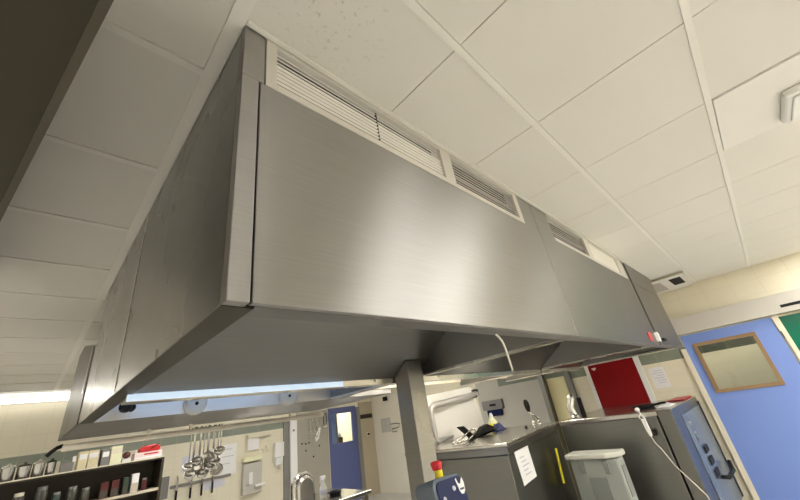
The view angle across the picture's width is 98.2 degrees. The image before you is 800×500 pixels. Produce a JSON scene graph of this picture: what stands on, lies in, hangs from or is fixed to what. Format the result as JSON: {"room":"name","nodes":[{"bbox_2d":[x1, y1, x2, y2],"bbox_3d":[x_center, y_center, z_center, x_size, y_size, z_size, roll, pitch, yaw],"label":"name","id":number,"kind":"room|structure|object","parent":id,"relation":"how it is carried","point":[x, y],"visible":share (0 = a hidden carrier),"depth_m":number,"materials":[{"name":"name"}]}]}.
{"room":"commercial kitchen","nodes":[
{"label":"commercial kitchen","id":0,"kind":"room"},
{"bbox_2d":[0,393,369,499],"bbox_3d":[-4.495,3.755,5.723,10.740,2.743,0.140,16,-35,-42],"label":"wall","id":1,"kind":"structure","parent":0,"point":[28,431],"depth_m":6.08,"materials":[{"name":"paint"}]},
{"bbox_2d":[0,394,69,404],"bbox_3d":[-5.826,2.211,5.061,2.520,0.085,0.100,16,-35,-42],"label":"wall light","id":2,"kind":"object","parent":1,"relation":"attached to","point":[14,400],"visible":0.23,"depth_m":5.26,"materials":[{"name":"white plastic"}]},
{"bbox_2d":[159,476,169,499],"bbox_3d":[-4.014,4.051,5.893,0.115,0.320,0.070,16,-35,-42],"label":"switch box","id":3,"kind":"object","parent":1,"relation":"attached to","point":[165,480],"visible":0.78,"depth_m":5.87,"materials":[{"name":"grey"}]},
{"bbox_2d":[181,454,197,472],"bbox_3d":[-3.813,3.877,6.288,0.260,0.250,0.004,16,-35,-42],"label":"notice","id":4,"kind":"object","parent":1,"relation":"attached to","point":[185,459],"visible":0.43,"depth_m":6.26,"materials":[{"name":"white paper"}]},
{"bbox_2d":[170,473,230,488],"bbox_3d":[-3.601,4.195,6.293,1.000,0.045,0.030,16,-35,-42],"label":"rack","id":5,"kind":"object","parent":1,"relation":"attached to","point":[229,474],"visible":1,"depth_m":6.26,"materials":[{"name":"grey"}]},
{"bbox_2d":[204,478,224,490],"bbox_3d":[-3.434,4.333,6.409,0.350,0.130,0.005,16,-35,-42],"label":"notice","id":6,"kind":"object","parent":1,"relation":"attached to","point":[219,482],"visible":1,"depth_m":6.42,"materials":[{"name":"white paper"}]},
{"bbox_2d":[218,443,236,475],"bbox_3d":[-3.334,4.052,6.709,0.320,0.520,0.005,16,-35,-42],"label":"poster","id":7,"kind":"object","parent":1,"relation":"attached to","point":[228,458],"visible":0.77,"depth_m":6.72,"materials":[{"name":"white paper"}]},
{"bbox_2d":[241,455,265,495],"bbox_3d":[-2.891,4.419,6.818,0.430,0.630,0.180,16,-35,-42],"label":"towel holder","id":8,"kind":"object","parent":1,"relation":"attached to","point":[251,477],"visible":1,"depth_m":6.78,"materials":[{"name":"beige"}]},
{"bbox_2d":[241,455,261,462],"bbox_3d":[-2.963,4.170,6.919,0.360,0.080,0.160,16,-35,-42],"label":"hood","id":9,"kind":"object","parent":8,"relation":"attached to","point":[257,457],"depth_m":6.86,"materials":[{"name":"beige"}]},
{"bbox_2d":[246,431,270,450],"bbox_3d":[-2.920,3.939,7.146,0.470,0.295,0.130,16,-35,-42],"label":"dispenser","id":10,"kind":"object","parent":1,"relation":"attached to","point":[253,439],"visible":1,"depth_m":7.08,"materials":[{"name":"beige"}]},
{"bbox_2d":[273,441,283,468],"bbox_3d":[-2.559,4.336,7.304,0.200,0.504,0.110,16,-35,-42],"label":"soap dispenser","id":11,"kind":"object","parent":1,"relation":"attached to","point":[278,447],"visible":1,"depth_m":7.28,"materials":[{"name":"white plastic"}]},
{"bbox_2d":[274,457,282,465],"bbox_3d":[-2.551,4.427,7.260,0.150,0.135,0.100,16,-35,-42],"label":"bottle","id":12,"kind":"object","parent":11,"relation":"on","point":[278,461],"depth_m":7.22,"materials":[{"name":"white"}]},
{"bbox_2d":[283,421,289,499],"bbox_3d":[-2.406,4.636,7.341,0.130,1.950,0.030,16,-35,-42],"label":"trim","id":13,"kind":"structure","parent":1,"relation":"attached to","point":[286,458],"depth_m":7.37,"materials":[{"name":"grey"}]},
{"bbox_2d":[289,420,297,499],"bbox_3d":[-2.283,4.675,7.429,0.160,1.920,0.060,16,-35,-42],"label":"trim","id":14,"kind":"structure","parent":1,"relation":"attached to","point":[292,424],"depth_m":7.55,"materials":[{"name":"white paint"}]},
{"bbox_2d":[296,410,330,492],"bbox_3d":[-1.932,4.692,7.819,0.830,1.920,0.050,16,-35,-42],"label":"board","id":15,"kind":"object","parent":1,"relation":"attached to","point":[313,455],"visible":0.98,"depth_m":7.87,"materials":[{"name":"metal"}]},
{"bbox_2d":[327,406,361,499],"bbox_3d":[-1.366,4.927,8.405,0.840,2.040,0.080,16,-35,-42],"label":"door","id":16,"kind":"structure","parent":1,"relation":"in","point":[343,440],"depth_m":8.42,"materials":[{"name":"blue paint"}]},
{"bbox_2d":[355,407,365,488],"bbox_3d":[-0.982,5.014,8.671,0.100,2.000,0.050,16,-35,-42],"label":"trim","id":17,"kind":"structure","parent":1,"relation":"attached to","point":[357,412],"depth_m":8.66,"materials":[{"name":"grey"}]},
{"bbox_2d":[358,401,379,496],"bbox_3d":[-0.803,5.026,8.873,0.430,2.100,0.040,16,-35,-42],"label":"trim","id":18,"kind":"structure","parent":1,"relation":"attached to","point":[368,442],"depth_m":8.81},
{"bbox_2d":[360,493,410,499],"bbox_3d":[0.325,2.994,2.481,13.400,0.100,15.400,16,-35,-42],"label":"floor","id":19,"kind":"structure","parent":0,"point":[381,496],"depth_m":7.95,"materials":[{"name":"plastic"}]},
{"bbox_2d":[0,456,164,499],"bbox_3d":[-4.204,3.514,3.995,2.250,1.602,0.454,16,-35,-42],"label":"storage shelf","id":20,"kind":"object","parent":19,"relation":"on","point":[151,469],"visible":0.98,"depth_m":4.63,"materials":[{"name":"brown wood"}]},
{"bbox_2d":[0,464,16,481],"bbox_3d":[-4.556,2.584,4.017,0.130,0.183,0.128,16,-35,-42],"label":"steel canister","id":21,"kind":"object","parent":20,"relation":"on","point":[7,472],"visible":0.9,"depth_m":3.98,"materials":[{"name":"silver metal"}]},
{"bbox_2d":[12,492,24,499],"bbox_3d":[-4.410,2.934,3.981,0.100,0.235,0.100,16,-35,-42],"label":"storage jar","id":22,"kind":"object","parent":20,"relation":"on","point":[19,496],"visible":1,"depth_m":4.00,"materials":[{"name":"beige"}]},
{"bbox_2d":[14,462,32,479],"bbox_3d":[-4.460,2.615,4.105,0.130,0.175,0.128,16,-35,-42],"label":"steel canister","id":23,"kind":"object","parent":20,"relation":"on","point":[23,471],"visible":0.87,"depth_m":4.07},
{"bbox_2d":[30,459,45,477],"bbox_3d":[-4.372,2.636,4.189,0.116,0.183,0.114,16,-35,-42],"label":"steel canister","id":24,"kind":"object","parent":20,"relation":"on","point":[38,467],"visible":0.91,"depth_m":4.16,"materials":[{"name":"silver metal"}]},
{"bbox_2d":[34,485,48,499],"bbox_3d":[-4.276,2.961,4.113,0.110,0.260,0.110,16,-35,-42],"label":"storage jar","id":25,"kind":"object","parent":20,"relation":"on","point":[41,494],"visible":1,"depth_m":4.11,"materials":[{"name":"grey"}]},
{"bbox_2d":[44,458,56,474],"bbox_3d":[-4.293,2.662,4.261,0.094,0.175,0.093,16,-35,-42],"label":"steel canister","id":26,"kind":"object","parent":20,"relation":"on","point":[51,465],"visible":0.88,"depth_m":4.24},
{"bbox_2d":[58,456,76,472],"bbox_3d":[-4.184,2.698,4.354,0.135,0.160,0.135,16,-35,-42],"label":"storage box","id":27,"kind":"object","parent":20,"relation":"on","point":[65,465],"visible":0.98,"depth_m":4.31,"materials":[{"name":"grey"}]},
{"bbox_2d":[65,486,77,499],"bbox_3d":[-4.071,3.045,4.287,0.100,0.200,0.100,16,-35,-42],"label":"storage jar","id":28,"kind":"object","parent":20,"relation":"on","point":[71,494],"visible":1,"depth_m":4.27,"materials":[{"name":"grey"}]},
{"bbox_2d":[74,451,88,469],"bbox_3d":[-4.120,2.727,4.482,0.090,0.200,0.214,16,-35,-42],"label":"ring binder","id":29,"kind":"object","parent":20,"relation":"on","point":[82,457],"visible":0.89,"depth_m":4.42,"materials":[{"name":"white paper"}]},
{"bbox_2d":[79,487,89,499],"bbox_3d":[-3.975,3.090,4.365,0.090,0.160,0.090,16,-35,-42],"label":"storage jar","id":30,"kind":"object","parent":20,"relation":"on","point":[84,495],"visible":1,"depth_m":4.35,"materials":[{"name":"grey"}]},
{"bbox_2d":[85,449,99,468],"bbox_3d":[-4.047,2.747,4.551,0.105,0.200,0.214,16,-35,-42],"label":"ring binder","id":31,"kind":"object","parent":20,"relation":"on","point":[93,455],"visible":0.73,"depth_m":4.49,"materials":[{"name":"white paper"}]},
{"bbox_2d":[97,482,108,499],"bbox_3d":[-3.836,3.111,4.480,0.080,0.180,0.113,16,-35,-42],"label":"packet","id":32,"kind":"object","parent":20,"relation":"on","point":[103,490],"visible":1,"depth_m":4.45,"materials":[{"name":"red"}]},
{"bbox_2d":[97,449,110,466],"bbox_3d":[-3.956,2.777,4.632,0.085,0.190,0.214,16,-35,-42],"label":"ring binder","id":33,"kind":"object","parent":20,"relation":"on","point":[104,456],"visible":0.89,"depth_m":4.57,"materials":[{"name":"grey"}]},
{"bbox_2d":[108,479,119,496],"bbox_3d":[-3.758,3.131,4.554,0.080,0.185,0.113,16,-35,-42],"label":"packet","id":34,"kind":"object","parent":20,"relation":"on","point":[114,486],"visible":0.98,"depth_m":4.52,"materials":[{"name":"red"}]},
{"bbox_2d":[108,445,122,464],"bbox_3d":[-3.877,2.791,4.712,0.120,0.210,0.214,16,-35,-42],"label":"ring binder","id":35,"kind":"object","parent":20,"relation":"on","point":[116,451],"visible":0.77,"depth_m":4.65,"materials":[{"name":"beige"}]},
{"bbox_2d":[120,477,129,494],"bbox_3d":[-3.679,3.151,4.629,0.060,0.190,0.113,16,-35,-42],"label":"packet","id":36,"kind":"object","parent":20,"relation":"on","point":[125,481],"visible":0.99,"depth_m":4.60,"materials":[{"name":"green"}]},
{"bbox_2d":[120,451,130,462],"bbox_3d":[-3.752,2.837,4.751,0.100,0.126,0.100,16,-35,-42],"label":"tape dispenser","id":37,"kind":"object","parent":20,"relation":"on","point":[127,454],"visible":0.93,"depth_m":4.74,"materials":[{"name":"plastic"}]},
{"bbox_2d":[128,473,139,492],"bbox_3d":[-3.610,3.160,4.701,0.080,0.215,0.113,16,-35,-42],"label":"packet","id":38,"kind":"object","parent":20,"relation":"on","point":[133,486],"visible":1,"depth_m":4.67,"materials":[{"name":"white paper"}]},
{"bbox_2d":[131,449,162,460],"bbox_3d":[-3.602,2.920,4.927,0.325,0.085,0.223,16,-35,-42],"label":"carton","id":39,"kind":"object","parent":20,"relation":"on","point":[156,453],"visible":0.9,"depth_m":4.85,"materials":[{"name":"cardboard"}]},
{"bbox_2d":[138,443,159,452],"bbox_3d":[-3.593,2.835,4.965,0.250,0.092,0.158,16,-35,-42],"label":"pouch","id":40,"kind":"object","parent":39,"relation":"on","point":[152,447],"visible":0.99,"depth_m":4.92,"materials":[{"name":"red plastic"}]},
{"bbox_2d":[315,488,371,499],"bbox_3d":[-1.100,3.266,3.701,1.500,0.880,0.850,16,-35,-42],"label":"prep table","id":41,"kind":"object","parent":19,"relation":"on","point":[346,494],"visible":0.75,"depth_m":4.08,"materials":[{"name":"metal"}]},
{"bbox_2d":[290,472,314,499],"bbox_3d":[-1.103,2.728,3.974,0.280,0.315,0.130,16,-35,-42],"label":"guard","id":42,"kind":"object","parent":41,"relation":"on","point":[302,485],"visible":1,"depth_m":3.93,"materials":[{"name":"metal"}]},
{"bbox_2d":[320,475,326,498],"bbox_3d":[-0.921,2.835,4.148,0.087,0.220,0.086,16,-35,-42],"label":"bottle","id":43,"kind":"object","parent":41,"relation":"on","point":[323,488],"visible":1,"depth_m":4.11,"materials":[{"name":"white plastic"}]},
{"bbox_2d":[327,489,340,496],"bbox_3d":[-0.800,2.890,4.115,0.222,0.058,0.152,16,-35,-42],"label":"pan","id":44,"kind":"object","parent":41,"relation":"on","point":[337,492],"visible":1,"depth_m":4.09,"materials":[{"name":"black metal"}]},
{"bbox_2d":[395,360,436,499],"bbox_3d":[0.194,1.678,2.088,0.270,1.946,0.255,16,-35,-42],"label":"support post","id":45,"kind":"object","parent":19,"relation":"on","point":[419,445],"visible":1,"depth_m":2.28,"materials":[{"name":"metal"}]},
{"bbox_2d":[416,460,468,499],"bbox_3d":[0.180,1.344,0.819,0.340,1.455,0.360,16,-35,-42],"label":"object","id":46,"kind":"object","parent":19,"relation":"on","point":[451,486],"visible":1,"depth_m":1.06,"materials":[{"name":"blue"}]},
{"bbox_2d":[405,421,578,499],"bbox_3d":[1.117,2.693,3.711,1.126,1.260,1.792,-25,-30,30],"label":"appliance","id":47,"kind":"object","parent":19,"relation":"on","point":[516,462],"visible":0.84,"depth_m":3.25,"materials":[{"name":"grey metal"}]},
{"bbox_2d":[427,386,483,443],"bbox_3d":[0.793,2.174,4.667,0.140,0.622,1.538,-25,-30,30],"label":"lid","id":48,"kind":"object","parent":47,"relation":"on","point":[448,410],"visible":0.78,"depth_m":4.57,"materials":[{"name":"white plastic"}]},
{"bbox_2d":[452,428,476,444],"bbox_3d":[0.697,1.985,3.695,0.406,0.108,0.070,16,-35,-42],"label":"tongs","id":49,"kind":"object","parent":47,"relation":"on","point":[458,441],"visible":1,"depth_m":3.68,"materials":[{"name":"silver metal"}]},
{"bbox_2d":[457,424,498,437],"bbox_3d":[0.935,2.119,4.094,0.707,0.143,0.100,16,-35,-42],"label":"tray","id":50,"kind":"object","parent":47,"relation":"on","point":[485,429],"visible":0.9,"depth_m":4.07,"materials":[{"name":"black plastic"}]},
{"bbox_2d":[405,421,558,455],"bbox_3d":[1.027,2.145,3.975,1.126,0.030,1.792,-25,-30,30],"label":"countertop","id":51,"kind":"structure","parent":47,"relation":"on","point":[506,437],"depth_m":3.57,"materials":[{"name":"metal"}]},
{"bbox_2d":[523,400,541,424],"bbox_3d":[1.715,2.096,4.497,0.236,0.303,0.076,11,-32,-36],"label":"mixer tap","id":52,"kind":"object","parent":47,"relation":"on","point":[525,402],"visible":0.98,"depth_m":4.46,"materials":[{"name":"silver metal"}]},
{"bbox_2d":[555,448,564,482],"bbox_3d":[1.743,2.350,3.778,0.026,0.321,0.096,-26,-30,30],"label":"stick","id":53,"kind":"object","parent":47,"relation":"attached to","point":[556,451],"visible":1,"depth_m":3.77,"materials":[{"name":"yellow plastic"}]},
{"bbox_2d":[565,448,637,499],"bbox_3d":[2.087,2.542,3.403,0.250,0.980,0.530,16,-35,-42],"label":"bin","id":54,"kind":"object","parent":19,"relation":"on","point":[603,474],"visible":1,"depth_m":3.45,"materials":[{"name":"grey plastic"}]},
{"bbox_2d":[559,396,743,499],"bbox_3d":[3.148,2.613,4.243,1.760,1.264,1.300,16,-35,-42],"label":"appliance","id":55,"kind":"object","parent":19,"relation":"on","point":[683,430],"visible":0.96,"depth_m":3.73,"materials":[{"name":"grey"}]},
{"bbox_2d":[566,394,585,417],"bbox_3d":[2.303,2.052,4.579,0.238,0.280,0.120,3,-28,-24],"label":"water tap","id":56,"kind":"object","parent":55,"relation":"on","point":[573,413],"visible":0.96,"depth_m":4.54,"materials":[{"name":"silver metal"}]},
{"bbox_2d":[559,399,674,425],"bbox_3d":[2.979,2.123,4.574,1.760,0.050,1.065,16,-35,-42],"label":"countertop","id":57,"kind":"structure","parent":55,"relation":"on","point":[620,412],"depth_m":4.16,"materials":[{"name":"metal"}]},
{"bbox_2d":[630,401,665,409],"bbox_3d":[2.909,1.843,4.098,0.290,0.062,0.484,-15,-26,12],"label":"pan","id":58,"kind":"object","parent":55,"relation":"on","point":[644,406],"visible":0.96,"depth_m":4.08,"materials":[{"name":"black metal"}]},
{"bbox_2d":[635,408,709,499],"bbox_3d":[2.778,2.119,3.491,0.124,1.009,0.379,16,-35,-42],"label":"power cord","id":59,"kind":"object","parent":55,"relation":"hanging from","point":[650,432],"visible":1,"depth_m":3.62,"materials":[{"name":"white plastic"}]},
{"bbox_2d":[666,395,690,401],"bbox_3d":[3.679,1.961,4.562,0.631,0.016,0.200,16,-35,-42],"label":"tray","id":60,"kind":"object","parent":55,"relation":"on","point":[682,398],"visible":0.97,"depth_m":4.46,"materials":[{"name":"red plastic"}]},
{"bbox_2d":[0,0,799,396],"bbox_3d":[-0.255,-0.137,2.271,10.583,0.016,12.973,16,-35,-42],"label":"ceiling","id":61,"kind":"structure","parent":0,"point":[615,83],"depth_m":1.50,"materials":[{"name":"tile"}]},
{"bbox_2d":[0,0,113,220],"bbox_3d":[-1.231,-0.545,0.562,3.745,0.427,1.000,-25,-30,30],"label":"extraction hood","id":62,"kind":"object","parent":61,"relation":"attached to","point":[44,44],"visible":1,"depth_m":0.66,"materials":[{"name":"metal"}]},
{"bbox_2d":[45,20,682,457],"bbox_3d":[0.101,1.089,3.717,5.247,1.019,3.973,16,-35,-42],"label":"extraction hood","id":63,"kind":"object","parent":61,"relation":"hanging from","point":[298,248],"depth_m":1.35,"materials":[{"name":"metal"}]},
{"bbox_2d":[182,427,194,472],"bbox_3d":[-2.109,2.006,3.488,0.107,0.402,0.107,-13,-26,7],"label":"ladle","id":64,"kind":"object","parent":63,"relation":"hanging from","point":[187,467],"visible":0.98,"depth_m":3.45,"materials":[{"name":"metal"}]},
{"bbox_2d":[182,462,194,472],"bbox_3d":[-2.087,2.147,3.421,0.110,0.086,0.105,8,-30,-32],"label":"bowl","id":65,"kind":"object","parent":64,"relation":"on","point":[187,467],"depth_m":3.43,"materials":[{"name":"metal"}]},
{"bbox_2d":[184,427,196,479],"bbox_3d":[-2.092,2.042,3.487,0.107,0.472,0.107,-20,-27,21],"label":"ladle","id":66,"kind":"object","parent":63,"relation":"hanging from","point":[192,473],"visible":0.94,"depth_m":3.44,"materials":[{"name":"metal"}]},
{"bbox_2d":[184,470,196,479],"bbox_3d":[-2.064,2.215,3.405,0.110,0.086,0.105,1,-27,-21],"label":"bowl","id":67,"kind":"object","parent":66,"relation":"on","point":[192,474],"depth_m":3.41,"materials":[{"name":"metal"}]},
{"bbox_2d":[191,426,202,465],"bbox_3d":[-2.065,2.003,3.545,0.107,0.362,0.107,-21,-28,23],"label":"ladle","id":68,"kind":"object","parent":63,"relation":"hanging from","point":[197,460],"visible":1,"depth_m":3.52,"materials":[{"name":"metal"}]},
{"bbox_2d":[191,456,202,465],"bbox_3d":[-2.045,2.127,3.486,0.110,0.086,0.105,-1,-27,-16],"label":"bowl","id":69,"kind":"object","parent":68,"relation":"on","point":[197,460],"depth_m":3.50,"materials":[{"name":"metal"}]},
{"bbox_2d":[194,426,204,470],"bbox_3d":[-2.063,2.052,3.589,0.044,0.411,0.085,-29,-32,35],"label":"turner","id":70,"kind":"object","parent":63,"relation":"hanging from","point":[199,467],"visible":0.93,"depth_m":3.55,"materials":[{"name":"metal"}]},
{"bbox_2d":[197,426,208,478],"bbox_3d":[-2.009,2.068,3.558,0.107,0.482,0.107,-12,-26,5],"label":"ladle","id":71,"kind":"object","parent":63,"relation":"hanging from","point":[201,473],"visible":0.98,"depth_m":3.51,"materials":[{"name":"metal"}]},
{"bbox_2d":[197,469,208,478],"bbox_3d":[-1.981,2.245,3.474,0.110,0.086,0.105,9,-31,-34],"label":"bowl","id":72,"kind":"object","parent":71,"relation":"on","point":[201,473],"depth_m":3.49,"materials":[{"name":"metal"}]},
{"bbox_2d":[202,425,212,464],"bbox_3d":[-2.021,2.046,3.640,0.124,0.371,0.052,-2,-26,-16],"label":"skimmer","id":73,"kind":"object","parent":63,"relation":"hanging from","point":[205,453],"visible":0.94,"depth_m":3.61,"materials":[{"name":"metal"}]},
{"bbox_2d":[202,452,212,464],"bbox_3d":[-2.005,2.161,3.593,0.124,0.120,0.038,-2,-26,-16],"label":"bowl","id":74,"kind":"object","parent":73,"relation":"on","point":[206,453],"depth_m":3.60,"materials":[{"name":"metal"}]},
{"bbox_2d":[204,425,214,471],"bbox_3d":[-1.971,2.058,3.607,0.107,0.432,0.107,-7,-26,-4],"label":"ladle","id":75,"kind":"object","parent":63,"relation":"hanging from","point":[208,467],"visible":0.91,"depth_m":3.56,"materials":[{"name":"metal"}]},
{"bbox_2d":[204,462,214,471],"bbox_3d":[-1.947,2.212,3.534,0.110,0.086,0.105,16,-36,-42],"label":"bowl","id":76,"kind":"object","parent":75,"relation":"on","point":[208,467],"depth_m":3.52,"materials":[{"name":"metal"}]},
{"bbox_2d":[209,425,220,465],"bbox_3d":[-1.939,2.050,3.649,0.107,0.392,0.107,-10,-25,0],"label":"ladle","id":77,"kind":"object","parent":63,"relation":"hanging from","point":[213,463],"visible":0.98,"depth_m":3.61,"materials":[{"name":"metal"}]},
{"bbox_2d":[209,457,220,465],"bbox_3d":[-1.917,2.187,3.584,0.110,0.086,0.105,13,-33,-38],"label":"bowl","id":78,"kind":"object","parent":77,"relation":"on","point":[213,463],"depth_m":3.57,"materials":[{"name":"metal"}]},
{"bbox_2d":[210,424,222,476],"bbox_3d":[-1.938,2.120,3.684,0.124,0.491,0.052,-1,-27,-16],"label":"skimmer","id":79,"kind":"object","parent":63,"relation":"hanging from","point":[218,468],"visible":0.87,"depth_m":3.62,"materials":[{"name":"metal"}]},
{"bbox_2d":[210,463,222,476],"bbox_3d":[-1.913,2.289,3.611,0.124,0.120,0.038,-1,-27,-16],"label":"bowl","id":80,"kind":"object","parent":79,"relation":"on","point":[217,470],"depth_m":3.61,"materials":[{"name":"metal"}]},
{"bbox_2d":[214,424,224,454],"bbox_3d":[-1.920,2.019,3.696,0.107,0.302,0.107,-20,-27,21],"label":"ladle","id":81,"kind":"object","parent":63,"relation":"hanging from","point":[220,449],"visible":0.99,"depth_m":3.69,"materials":[{"name":"metal"}]},
{"bbox_2d":[214,446,224,454],"bbox_3d":[-1.905,2.116,3.651,0.110,0.086,0.105,-1,-27,-18],"label":"bowl","id":82,"kind":"object","parent":81,"relation":"on","point":[220,449],"depth_m":3.67,"materials":[{"name":"metal"}]},
{"bbox_2d":[126,381,342,401],"bbox_3d":[-0.744,0.725,1.800,1.086,0.028,0.006,16,-35,-42],"label":"diffuser","id":83,"kind":"object","parent":63,"relation":"attached to","point":[182,392],"depth_m":1.69,"materials":[{"name":"white"}]},
{"bbox_2d":[277,55,442,174],"bbox_3d":[-0.112,-0.476,1.355,0.805,0.196,0.045,16,-35,-42],"label":"grille","id":84,"kind":"object","parent":63,"relation":"attached to","point":[291,82],"depth_m":1.28,"materials":[{"name":"white"}]},
{"bbox_2d":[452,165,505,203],"bbox_3d":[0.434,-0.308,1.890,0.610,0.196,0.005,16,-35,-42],"label":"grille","id":85,"kind":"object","parent":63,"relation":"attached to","point":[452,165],"depth_m":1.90,"materials":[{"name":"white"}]},
{"bbox_2d":[451,161,516,214],"bbox_3d":[0.462,-0.319,1.864,0.610,0.146,0.005,16,-35,-42],"label":"grille","id":86,"kind":"object","parent":63,"relation":"attached to","point":[457,179],"depth_m":1.86,"materials":[{"name":"grey"}]},
{"bbox_2d":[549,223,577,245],"bbox_3d":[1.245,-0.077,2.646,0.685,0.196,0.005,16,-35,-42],"label":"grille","id":87,"kind":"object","parent":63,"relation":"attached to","point":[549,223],"depth_m":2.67,"materials":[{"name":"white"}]},
{"bbox_2d":[547,219,586,253],"bbox_3d":[1.272,-0.087,2.620,0.685,0.144,0.005,16,-35,-42],"label":"grille","id":88,"kind":"object","parent":63,"relation":"attached to","point":[584,249],"depth_m":2.63,"materials":[{"name":"grey"}]},
{"bbox_2d":[0,0,749,394],"bbox_3d":[-0.259,-0.135,2.266,10.600,0.022,13.000,16,-35,-42],"label":"ceiling grid","id":89,"kind":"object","parent":61,"relation":"attached to","point":[241,10],"depth_m":1.46,"materials":[{"name":"white"}]},
{"bbox_2d":[651,271,691,294],"bbox_3d":[3.752,0.490,4.873,1.080,0.026,0.540,16,-35,-42],"label":"ceiling vent","id":90,"kind":"object","parent":61,"relation":"in","point":[673,281],"visible":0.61,"depth_m":4.79,"materials":[{"name":"white plastic"}]},
{"bbox_2d":[653,283,668,292],"bbox_3d":[3.689,0.546,4.954,0.680,0.002,0.170,16,-35,-42],"label":"grille","id":91,"kind":"object","parent":90,"relation":"attached to","point":[659,287],"depth_m":4.94,"materials":[{"name":"grey"}]},
{"bbox_2d":[711,51,799,150],"bbox_3d":[1.894,-0.774,1.669,0.596,0.024,0.581,16,-35,-42],"label":"ceiling plate","id":92,"kind":"object","parent":61,"relation":"attached to","point":[751,108],"visible":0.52,"depth_m":1.69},
{"bbox_2d":[781,83,799,123],"bbox_3d":[2.027,-0.754,1.648,0.295,0.069,0.295,16,-35,-42],"label":"lamp","id":93,"kind":"object","parent":92,"relation":"attached to","point":[790,98],"visible":1,"depth_m":1.69,"materials":[{"name":"white plastic"}]},
{"bbox_2d":[370,252,799,499],"bbox_3d":[3.784,2.172,5.268,0.140,2.743,13.000,16,-35,-42],"label":"wall","id":94,"kind":"structure","parent":0,"point":[782,274],"depth_m":4.93,"materials":[{"name":"paint"}]},
{"bbox_2d":[380,417,391,432],"bbox_3d":[-0.362,4.493,8.884,0.016,0.330,0.380,16,-35,-42],"label":"notice","id":95,"kind":"object","parent":94,"relation":"attached to","point":[385,422],"visible":1,"depth_m":8.88,"materials":[{"name":"grey"}]},
{"bbox_2d":[370,391,410,493],"bbox_3d":[-0.046,4.668,8.505,0.003,2.200,1.790,16,-35,-42],"label":"wall panel","id":96,"kind":"object","parent":94,"relation":"attached to","point":[390,449],"depth_m":8.64,"materials":[{"name":"beige paint"}]},
{"bbox_2d":[475,379,509,426],"bbox_3d":[1.928,3.585,6.699,0.030,2.000,0.580,16,-35,-42],"label":"wall panel","id":97,"kind":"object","parent":94,"relation":"attached to","point":[488,390],"depth_m":6.98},
{"bbox_2d":[481,398,504,416],"bbox_3d":[1.849,3.123,6.844,0.077,0.290,0.470,16,-35,-42],"label":"terminal","id":98,"kind":"object","parent":94,"relation":"attached to","point":[496,404],"visible":0.97,"depth_m":6.80,"materials":[{"name":"grey"}]},
{"bbox_2d":[497,376,537,386],"bbox_3d":[2.262,2.439,6.620,0.125,0.185,0.860,16,-35,-42],"label":"trim","id":99,"kind":"structure","parent":94,"relation":"attached to","point":[501,382],"depth_m":6.62,"materials":[{"name":"grey tile"}]},
{"bbox_2d":[500,379,550,426],"bbox_3d":[2.412,3.345,6.186,0.120,1.845,0.820,16,-35,-42],"label":"wall panel","id":100,"kind":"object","parent":94,"relation":"attached to","point":[517,415],"depth_m":6.39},
{"bbox_2d":[544,372,569,378],"bbox_3d":[2.793,2.212,6.184,0.040,0.110,0.460,16,-35,-42],"label":"trim","id":101,"kind":"structure","parent":94,"relation":"attached to","point":[555,374],"depth_m":6.19,"materials":[{"name":"grey tile"}]},
{"bbox_2d":[546,376,569,451],"bbox_3d":[2.889,3.007,5.853,0.020,1.620,0.330,16,-35,-42],"label":"trim","id":102,"kind":"structure","parent":94,"relation":"attached to","point":[557,386],"depth_m":6.06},
{"bbox_2d":[537,375,581,499],"bbox_3d":[2.697,3.064,5.952,0.140,2.060,0.080,16,-35,-42],"label":"trim","id":103,"kind":"structure","parent":94,"relation":"attached to","point":[550,407],"depth_m":6.02,"materials":[{"name":"metal"}]},
{"bbox_2d":[563,371,580,414],"bbox_3d":[3.042,2.948,5.677,0.060,1.930,0.100,16,-35,-42],"label":"trim","id":104,"kind":"structure","parent":94,"relation":"attached to","point":[567,376],"depth_m":5.93,"materials":[{"name":"metal"}]},
{"bbox_2d":[584,356,656,408],"bbox_3d":[3.463,2.110,5.508,0.025,0.775,0.830,16,-35,-42],"label":"notice board","id":105,"kind":"object","parent":94,"relation":"attached to","point":[624,381],"visible":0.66,"depth_m":5.49,"materials":[{"name":"red"}]},
{"bbox_2d":[648,366,670,388],"bbox_3d":[3.862,1.899,5.160,0.005,0.285,0.200,16,-35,-42],"label":"notice","id":106,"kind":"object","parent":94,"relation":"attached to","point":[658,375],"visible":1,"depth_m":5.16,"materials":[{"name":"white paper"}]},
{"bbox_2d":[681,349,759,499],"bbox_3d":[4.238,2.270,4.610,0.050,1.870,0.060,16,-35,-42],"label":"trim","id":107,"kind":"structure","parent":94,"relation":"attached to","point":[722,429],"depth_m":4.56,"materials":[{"name":"beige"}]},
{"bbox_2d":[670,288,799,335],"bbox_3d":[5.137,0.499,4.136,0.115,0.235,3.220,16,-35,-42],"label":"door track cover","id":108,"kind":"object","parent":94,"relation":"attached to","point":[787,301],"visible":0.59,"depth_m":4.62,"materials":[{"name":"white plastic"}]},
{"bbox_2d":[680,317,799,499],"bbox_3d":[4.590,1.981,4.335,0.070,2.045,0.990,16,-35,-42],"label":"door","id":109,"kind":"structure","parent":94,"relation":"in","point":[750,375],"depth_m":4.39,"materials":[{"name":"blue paint"}]},
{"bbox_2d":[771,313,799,364],"bbox_3d":[5.234,1.611,3.803,0.130,2.060,0.865,16,-35,-42],"label":"door","id":110,"kind":"structure","parent":94,"relation":"in","point":[789,325],"depth_m":4.34,"materials":[{"name":"green"}]},
{"bbox_2d":[684,311,799,361],"bbox_3d":[5.723,1.773,5.079,0.100,2.723,4.200,16,-35,-42],"label":"door frame","id":111,"kind":"structure","parent":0,"point":[795,311],"depth_m":5.19,"materials":[{"name":"wood"}]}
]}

